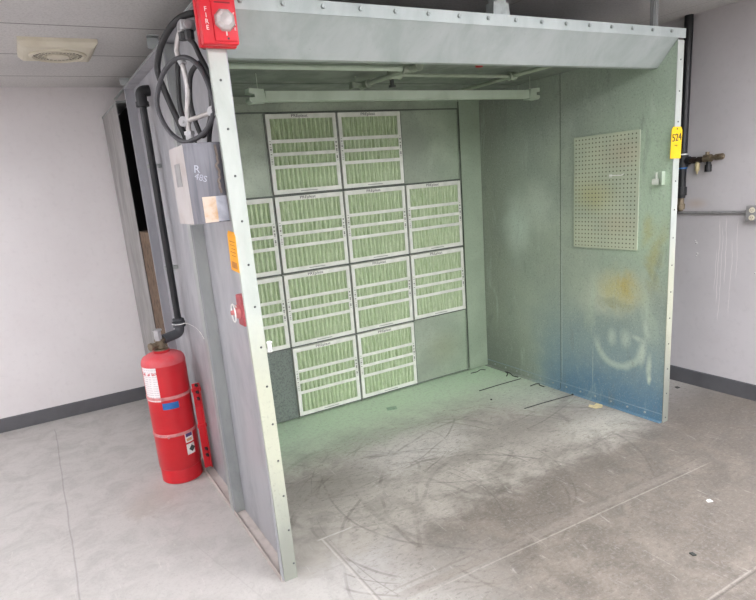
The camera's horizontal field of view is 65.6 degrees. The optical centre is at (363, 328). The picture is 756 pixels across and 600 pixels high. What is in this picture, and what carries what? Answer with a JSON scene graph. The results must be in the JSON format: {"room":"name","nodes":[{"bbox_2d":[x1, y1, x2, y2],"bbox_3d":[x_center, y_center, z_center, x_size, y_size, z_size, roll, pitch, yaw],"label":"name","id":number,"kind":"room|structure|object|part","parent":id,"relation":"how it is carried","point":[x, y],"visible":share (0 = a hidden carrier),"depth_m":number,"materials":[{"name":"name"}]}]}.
{"room":"paint spray workshop","nodes":[
{"label":"paint spray workshop","id":0,"kind":"room"},
{"bbox_2d":[0,87,145,418],"bbox_3d":[-2.278,-0.527,4.436,7.566,2.420,0.100,-12,16,-28],"label":"wall","id":1,"kind":"structure","parent":0,"point":[70,329],"depth_m":4.37,"materials":[{"name":"white paint"}]},
{"bbox_2d":[0,386,146,432],"bbox_3d":[-2.154,0.601,4.668,7.366,0.106,0.012,-12,16,-28],"label":"baseboard","id":2,"kind":"structure","parent":1,"relation":"attached to","point":[37,417],"depth_m":4.59,"materials":[{"name":"plastic"}]},
{"bbox_2d":[0,0,740,86],"bbox_3d":[-0.361,-1.050,0.646,7.566,0.100,8.280,-12,16,-28],"label":"ceiling","id":3,"kind":"structure","parent":0,"point":[120,28],"depth_m":3.10,"materials":[{"name":"tile"}]},
{"bbox_2d":[16,36,97,62],"bbox_3d":[-1.640,-1.479,3.138,0.370,0.060,0.370,-12,16,-28],"label":"ceiling vent","id":4,"kind":"object","parent":3,"relation":"in","point":[43,49],"visible":1,"depth_m":3.04,"materials":[{"name":"beige plastic"}]},
{"bbox_2d":[33,52,81,61],"bbox_3d":[-1.639,-1.461,3.143,0.244,0.008,0.244,-12,16,-28],"label":"grille","id":5,"kind":"object","parent":4,"relation":"attached to","point":[37,56],"depth_m":3.14,"materials":[{"name":"beige plastic"}]},
{"bbox_2d":[650,0,658,25],"bbox_3d":[1.534,-1.673,3.102,0.033,0.200,0.025,-12,16,-28],"label":"strut","id":6,"kind":"object","parent":3,"relation":"attached to","point":[654,4],"visible":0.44,"depth_m":3.09,"materials":[{"name":"grey metal"}]},
{"bbox_2d":[0,365,755,599],"bbox_3d":[-0.150,1.386,1.255,7.566,0.100,8.280,-12,16,-28],"label":"floor","id":7,"kind":"structure","parent":0,"point":[452,492],"depth_m":2.94,"materials":[{"name":"concrete"}]},
{"bbox_2d":[141,329,212,483],"bbox_3d":[-1.087,0.427,3.367,0.286,0.890,0.246,-12,16,-28],"label":"cylinder","id":8,"kind":"object","parent":7,"relation":"on","point":[168,389],"visible":1,"depth_m":3.29,"materials":[{"name":"red metal"}]},
{"bbox_2d":[135,85,185,342],"bbox_3d":[-1.133,-0.597,3.185,0.175,1.368,0.074,-18,19,-42],"label":"pipe","id":9,"kind":"object","parent":8,"relation":"attached to","point":[142,92],"visible":0.96,"depth_m":3.19,"materials":[{"name":"black metal"}]},
{"bbox_2d":[171,321,203,338],"bbox_3d":[-0.975,0.003,3.216,0.086,0.048,0.412,-12,16,-28],"label":"wire","id":10,"kind":"object","parent":9,"relation":"attached to","point":[185,321],"visible":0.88,"depth_m":3.31,"materials":[{"name":"white plastic"}]},
{"bbox_2d":[386,406,396,410],"bbox_3d":[0.198,0.567,4.197,0.078,0.003,0.054,-8,14,-12],"label":"flake","id":11,"kind":"object","parent":7,"relation":"on","point":[393,407],"visible":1,"depth_m":4.19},
{"bbox_2d":[102,0,685,581],"bbox_3d":[-0.045,-0.599,3.946,2.594,2.420,2.880,-12,16,-28],"label":"booth","id":12,"kind":"object","parent":7,"relation":"on","point":[592,324],"depth_m":3.52,"materials":[{"name":"metal"}]},
{"bbox_3d":[-1.678,-0.580,4.270,0.003,1.902,0.720,-12,16,-28],"label":"plenum panel","id":13,"kind":"part","parent":12,"relation":"part of","materials":[{"name":"grey metal"}]},
{"bbox_3d":[-1.049,-1.277,2.812,0.016,0.004,2.150,-12,16,-28],"label":"rail","id":14,"kind":"part","parent":12,"relation":"part of","materials":[{"name":"grey metal"}]},
{"bbox_3d":[-1.005,-0.233,3.217,0.057,2.218,1.098,-12,16,-28],"label":"panel","id":15,"kind":"part","parent":12,"relation":"part of","materials":[{"name":"grey metal"}]},
{"bbox_2d":[177,19,205,49],"bbox_3d":[-0.567,-1.012,2.013,0.172,0.100,0.079,1,15,23],"label":"fitting","id":16,"kind":"object","parent":12,"relation":"attached to","point":[186,27],"visible":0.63,"depth_m":2.00,"materials":[{"name":"metal"}]},
{"bbox_2d":[154,10,194,138],"bbox_3d":[-0.654,-0.879,2.097,0.221,0.435,0.040,4,16,31],"label":"power cable","id":17,"kind":"object","parent":16,"relation":"attached to","point":[171,26],"visible":0.83,"depth_m":2.10,"materials":[{"name":"black rubber"}]},
{"bbox_2d":[169,142,230,224],"bbox_3d":[-0.578,-0.531,2.151,0.185,0.273,0.226,-12,16,-28],"label":"electrical box","id":18,"kind":"object","parent":12,"relation":"attached to","point":[197,168],"visible":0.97,"depth_m":2.05,"materials":[{"name":"grey metal"}]},
{"bbox_2d":[155,39,214,143],"bbox_3d":[-0.633,-0.837,2.095,0.295,0.359,0.052,4,16,31],"label":"cable coil","id":19,"kind":"object","parent":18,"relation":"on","point":[201,65],"visible":0.91,"depth_m":2.08,"materials":[{"name":"black rubber"}]},
{"bbox_2d":[174,30,215,142],"bbox_3d":[-0.594,-0.849,2.057,0.185,0.396,0.042,3,16,29],"label":"conduit","id":20,"kind":"object","parent":18,"relation":"attached to","point":[186,121],"visible":0.83,"depth_m":2.08,"materials":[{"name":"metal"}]},
{"bbox_3d":[-0.586,-0.753,2.083,0.151,0.033,0.017,4,16,31],"label":"cross arm","id":21,"kind":"part","parent":20,"relation":"part of"},
{"bbox_2d":[192,0,238,48],"bbox_3d":[-0.474,-1.011,1.892,0.124,0.182,0.085,-12,16,-28],"label":"fire alarm","id":22,"kind":"object","parent":12,"relation":"attached to","point":[215,20],"visible":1,"depth_m":1.88,"materials":[{"name":"red plastic"}]},
{"bbox_3d":[-0.571,-0.083,2.468,0.057,2.218,0.656,-12,16,-28],"label":"panel","id":23,"kind":"part","parent":12,"relation":"part of","materials":[{"name":"grey metal"}]},
{"bbox_2d":[227,231,239,272],"bbox_3d":[-0.477,-0.281,2.136,0.003,0.150,0.098,-12,16,-28],"label":"tag","id":24,"kind":"object","parent":12,"relation":"hanging from","point":[231,236],"visible":1,"depth_m":2.13,"materials":[{"name":"orange paper"}]},
{"bbox_2d":[230,293,246,326],"bbox_3d":[-0.453,-0.073,2.206,0.095,0.117,0.074,-12,16,-28],"label":"station","id":25,"kind":"object","parent":12,"relation":"attached to","point":[238,312],"visible":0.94,"depth_m":2.18,"materials":[{"name":"red plastic"}]},
{"bbox_3d":[-0.484,-0.062,2.201,0.033,0.056,0.055,-12,16,-28],"label":"knob","id":26,"kind":"part","parent":25,"relation":"part of","materials":[{"name":"white plastic"}]},
{"bbox_3d":[-0.832,-1.052,3.605,0.501,0.501,0.007,-12,16,-28],"label":"blank panel","id":27,"kind":"part","parent":12,"relation":"part of","materials":[{"name":"metal"}]},
{"bbox_2d":[246,198,280,277],"bbox_3d":[-0.793,-0.561,3.734,0.494,0.494,0.043,-12,16,-28],"label":"filter","id":28,"kind":"object","parent":12,"relation":"in","point":[262,221],"visible":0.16,"depth_m":3.80,"materials":[{"name":"green fabric"}]},
{"bbox_2d":[257,276,289,352],"bbox_3d":[-0.749,-0.068,3.858,0.494,0.494,0.043,-12,16,-28],"label":"filter","id":29,"kind":"object","parent":12,"relation":"in","point":[277,330],"visible":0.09,"depth_m":3.92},
{"bbox_3d":[-0.704,0.427,3.975,0.501,0.501,0.007,-12,16,-28],"label":"blank panel","id":30,"kind":"part","parent":12,"relation":"part of","materials":[{"name":"grey metal"}]},
{"bbox_2d":[264,113,341,194],"bbox_3d":[-0.395,-1.151,3.848,0.494,0.494,0.043,-12,16,-28],"label":"filter","id":31,"kind":"object","parent":12,"relation":"in","point":[304,141],"visible":1,"depth_m":3.83,"materials":[{"name":"green paper"}]},
{"bbox_2d":[273,191,348,272],"bbox_3d":[-0.351,-0.658,3.971,0.494,0.494,0.043,-12,16,-28],"label":"filter","id":32,"kind":"object","parent":12,"relation":"in","point":[328,220],"visible":1,"depth_m":3.96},
{"bbox_2d":[283,265,354,346],"bbox_3d":[-0.310,-0.165,4.094,0.494,0.494,0.043,-12,16,-28],"label":"filter","id":33,"kind":"object","parent":12,"relation":"in","point":[315,289],"visible":1,"depth_m":4.08,"materials":[{"name":"green paper"}]},
{"bbox_2d":[291,335,360,415],"bbox_3d":[-0.266,0.328,4.217,0.494,0.494,0.043,-12,16,-28],"label":"filter","id":34,"kind":"object","parent":12,"relation":"in","point":[317,371],"visible":1,"depth_m":4.21,"materials":[{"name":"green fabric"}]},
{"bbox_3d":[-0.195,-1.495,3.889,2.052,0.090,0.003,-12,16,-28],"label":"blank panel","id":35,"kind":"part","parent":12,"relation":"part of","materials":[{"name":"metal"}]},
{"bbox_2d":[336,111,403,188],"bbox_3d":[0.047,-1.249,4.085,0.494,0.494,0.043,-12,16,-28],"label":"filter","id":36,"kind":"object","parent":12,"relation":"in","point":[370,142],"visible":1,"depth_m":4.07,"materials":[{"name":"green paper"}]},
{"bbox_2d":[343,186,408,262],"bbox_3d":[0.088,-0.755,4.207,0.494,0.494,0.043,-12,16,-28],"label":"filter","id":37,"kind":"object","parent":12,"relation":"in","point":[372,217],"visible":1,"depth_m":4.19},
{"bbox_2d":[350,255,412,332],"bbox_3d":[0.132,-0.262,4.330,0.494,0.494,0.043,-12,16,-28],"label":"filter","id":38,"kind":"object","parent":12,"relation":"in","point":[378,311],"visible":1,"depth_m":4.32,"materials":[{"name":"green paper"}]},
{"bbox_2d":[356,322,416,397],"bbox_3d":[0.176,0.231,4.454,0.494,0.494,0.043,-12,16,-28],"label":"filter","id":39,"kind":"object","parent":12,"relation":"in","point":[376,349],"visible":1,"depth_m":4.44,"materials":[{"name":"green paper"}]},
{"bbox_2d":[228,62,551,101],"bbox_3d":[-0.084,-1.349,3.246,1.991,0.084,1.220,-12,16,-28],"label":"pipe","id":40,"kind":"object","parent":12,"relation":"attached to","point":[403,70],"visible":0.91,"depth_m":2.88,"materials":[{"name":"grey metal"}]},
{"bbox_2d":[245,73,539,104],"bbox_3d":[0.270,-1.378,3.363,1.975,0.144,0.060,-12,16,-28],"label":"bar","id":41,"kind":"object","parent":12,"relation":"hanging from","point":[258,96],"visible":1,"depth_m":3.26,"materials":[{"name":"green paint"}]},
{"bbox_3d":[0.182,-1.409,3.223,2.454,0.009,1.534,-12,16,-28],"label":"roof panel","id":42,"kind":"part","parent":12,"relation":"part of","materials":[{"name":"metal"}]},
{"bbox_3d":[0.491,-1.345,4.315,0.501,0.501,0.007,-12,16,-28],"label":"blank panel","id":43,"kind":"part","parent":12,"relation":"part of","materials":[{"name":"green metal"}]},
{"bbox_2d":[405,180,462,252],"bbox_3d":[0.530,-0.853,4.444,0.494,0.494,0.043,-12,16,-28],"label":"filter","id":44,"kind":"object","parent":12,"relation":"in","point":[440,226],"visible":0.99,"depth_m":4.43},
{"bbox_2d":[409,247,465,319],"bbox_3d":[0.574,-0.360,4.567,0.494,0.494,0.043,-12,16,-28],"label":"filter","id":45,"kind":"object","parent":12,"relation":"in","point":[438,280],"visible":1,"depth_m":4.55,"materials":[{"name":"green paper"}]},
{"bbox_3d":[0.620,0.134,4.684,0.501,0.501,0.007,-12,16,-28],"label":"blank panel","id":46,"kind":"part","parent":12,"relation":"part of","materials":[{"name":"green metal"}]},
{"bbox_3d":[0.558,-1.249,2.588,2.454,0.132,0.150,-12,16,-28],"label":"header panel","id":47,"kind":"part","parent":12,"relation":"part of","materials":[{"name":"grey metal"}]},
{"bbox_3d":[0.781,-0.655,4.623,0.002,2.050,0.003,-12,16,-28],"label":"blank panel","id":48,"kind":"part","parent":12,"relation":"part of","materials":[{"name":"green metal"}]},
{"bbox_3d":[0.871,-0.718,4.655,0.195,2.142,0.003,-12,16,-28],"label":"blank panel","id":49,"kind":"part","parent":12,"relation":"part of","materials":[{"name":"green metal"}]},
{"bbox_3d":[0.568,-1.440,2.500,0.093,0.198,0.046,-12,16,-28],"label":"bracket","id":50,"kind":"part","parent":12,"relation":"part of","materials":[{"name":"grey metal"}]},
{"bbox_3d":[0.886,-0.808,4.863,0.052,2.218,1.948,-12,16,-28],"label":"panel","id":51,"kind":"part","parent":12,"relation":"part of","materials":[{"name":"green metal"}]},
{"bbox_2d":[574,129,640,250],"bbox_3d":[1.494,-0.847,3.636,0.015,0.694,0.473,-12,16,-28],"label":"pegboard","id":52,"kind":"object","parent":12,"relation":"attached to","point":[606,209],"visible":1,"depth_m":3.61,"materials":[{"name":"beige metal"}]},
{"bbox_3d":[1.565,-0.575,3.691,0.053,2.218,0.796,-12,16,-28],"label":"panel","id":53,"kind":"part","parent":12,"relation":"part of","materials":[{"name":"green metal"}]},
{"bbox_2d":[651,171,664,185],"bbox_3d":[1.659,-0.850,3.313,0.030,0.075,0.070,-12,16,-28],"label":"holder","id":54,"kind":"object","parent":12,"relation":"attached to","point":[659,177],"visible":1,"depth_m":3.31,"materials":[{"name":"green paint"}]},
{"bbox_2d":[670,127,681,158],"bbox_3d":[1.704,-1.017,3.203,0.096,0.168,0.008,-12,16,-26],"label":"tag","id":55,"kind":"object","parent":12,"relation":"hanging from","point":[676,132],"visible":1,"depth_m":3.20,"materials":[{"name":"yellow plastic"}]},
{"bbox_2d":[479,378,520,390],"bbox_3d":[1.038,0.424,4.473,0.405,0.006,0.010,-12,16,-26],"label":"rod","id":56,"kind":"object","parent":7,"relation":"on","point":[520,378],"visible":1,"depth_m":4.46,"materials":[{"name":"black metal"}]},
{"bbox_2d":[524,394,573,408],"bbox_3d":[1.286,0.501,4.072,0.429,0.014,0.014,-11,15,-23],"label":"rod","id":57,"kind":"object","parent":7,"relation":"on","point":[571,394],"visible":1,"depth_m":4.07,"materials":[{"name":"black metal"}]},
{"bbox_2d":[589,403,602,408],"bbox_3d":[1.554,0.515,3.932,0.090,0.004,0.085,-12,16,-28],"label":"paper scrap","id":58,"kind":"object","parent":7,"relation":"on","point":[597,405],"visible":1,"depth_m":3.92,"materials":[{"name":"beige paper"}]},
{"bbox_2d":[668,1,755,384],"bbox_3d":[2.998,-0.537,2.639,0.100,2.420,8.180,-12,16,-28],"label":"wall","id":59,"kind":"structure","parent":0,"point":[714,312],"depth_m":3.75,"materials":[{"name":"white paint"}]},
{"bbox_2d":[677,14,693,210],"bbox_3d":[2.079,-1.375,3.800,0.086,1.205,0.084,-12,16,-28],"label":"air line","id":60,"kind":"object","parent":59,"relation":"attached to","point":[684,162],"visible":0.83,"depth_m":3.78,"materials":[{"name":"black metal"}]},
{"bbox_2d":[689,152,724,173],"bbox_3d":[2.186,-1.062,3.749,0.048,0.135,0.219,-12,16,-28],"label":"air regulator","id":61,"kind":"object","parent":60,"relation":"attached to","point":[708,158],"visible":1,"depth_m":3.73,"materials":[{"name":"brown metal"}]},
{"bbox_2d":[695,162,699,173],"bbox_3d":[2.160,-1.047,3.802,0.030,0.085,0.029,-12,16,-28],"label":"bowl","id":62,"kind":"object","parent":61,"relation":"on","point":[697,164],"depth_m":3.79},
{"bbox_3d":[2.195,-1.037,3.741,0.040,0.066,0.040,-12,16,-28],"label":"adjusting knob","id":63,"kind":"part","parent":61,"relation":"part of","materials":[{"name":"black rubber"}]},
{"bbox_2d":[658,0,755,26],"bbox_3d":[2.820,-1.693,2.364,0.022,0.022,8.080,-12,16,-28],"label":"trim","id":64,"kind":"structure","parent":59,"relation":"attached to","point":[742,2],"depth_m":3.58,"materials":[{"name":"grey metal"}]},
{"bbox_2d":[677,210,745,214],"bbox_3d":[1.762,-0.924,4.649,0.030,0.030,2.438,-12,16,-28],"label":"conduit","id":65,"kind":"object","parent":59,"relation":"attached to","point":[678,212],"visible":0.36,"depth_m":3.79,"materials":[{"name":"grey metal"}]},
{"bbox_2d":[670,365,755,400],"bbox_3d":[3.025,0.585,2.930,0.012,0.106,8.068,-12,16,-28],"label":"baseboard","id":66,"kind":"structure","parent":59,"relation":"attached to","point":[745,390],"depth_m":4.01,"materials":[{"name":"plastic"}]},
{"bbox_2d":[745,205,755,221],"bbox_3d":[2.383,-0.699,3.556,0.052,0.095,0.117,-12,16,-28],"label":"electrical outlet","id":67,"kind":"object","parent":59,"relation":"attached to","point":[750,216],"visible":1,"depth_m":3.57,"materials":[{"name":"beige plastic"}]}
]}

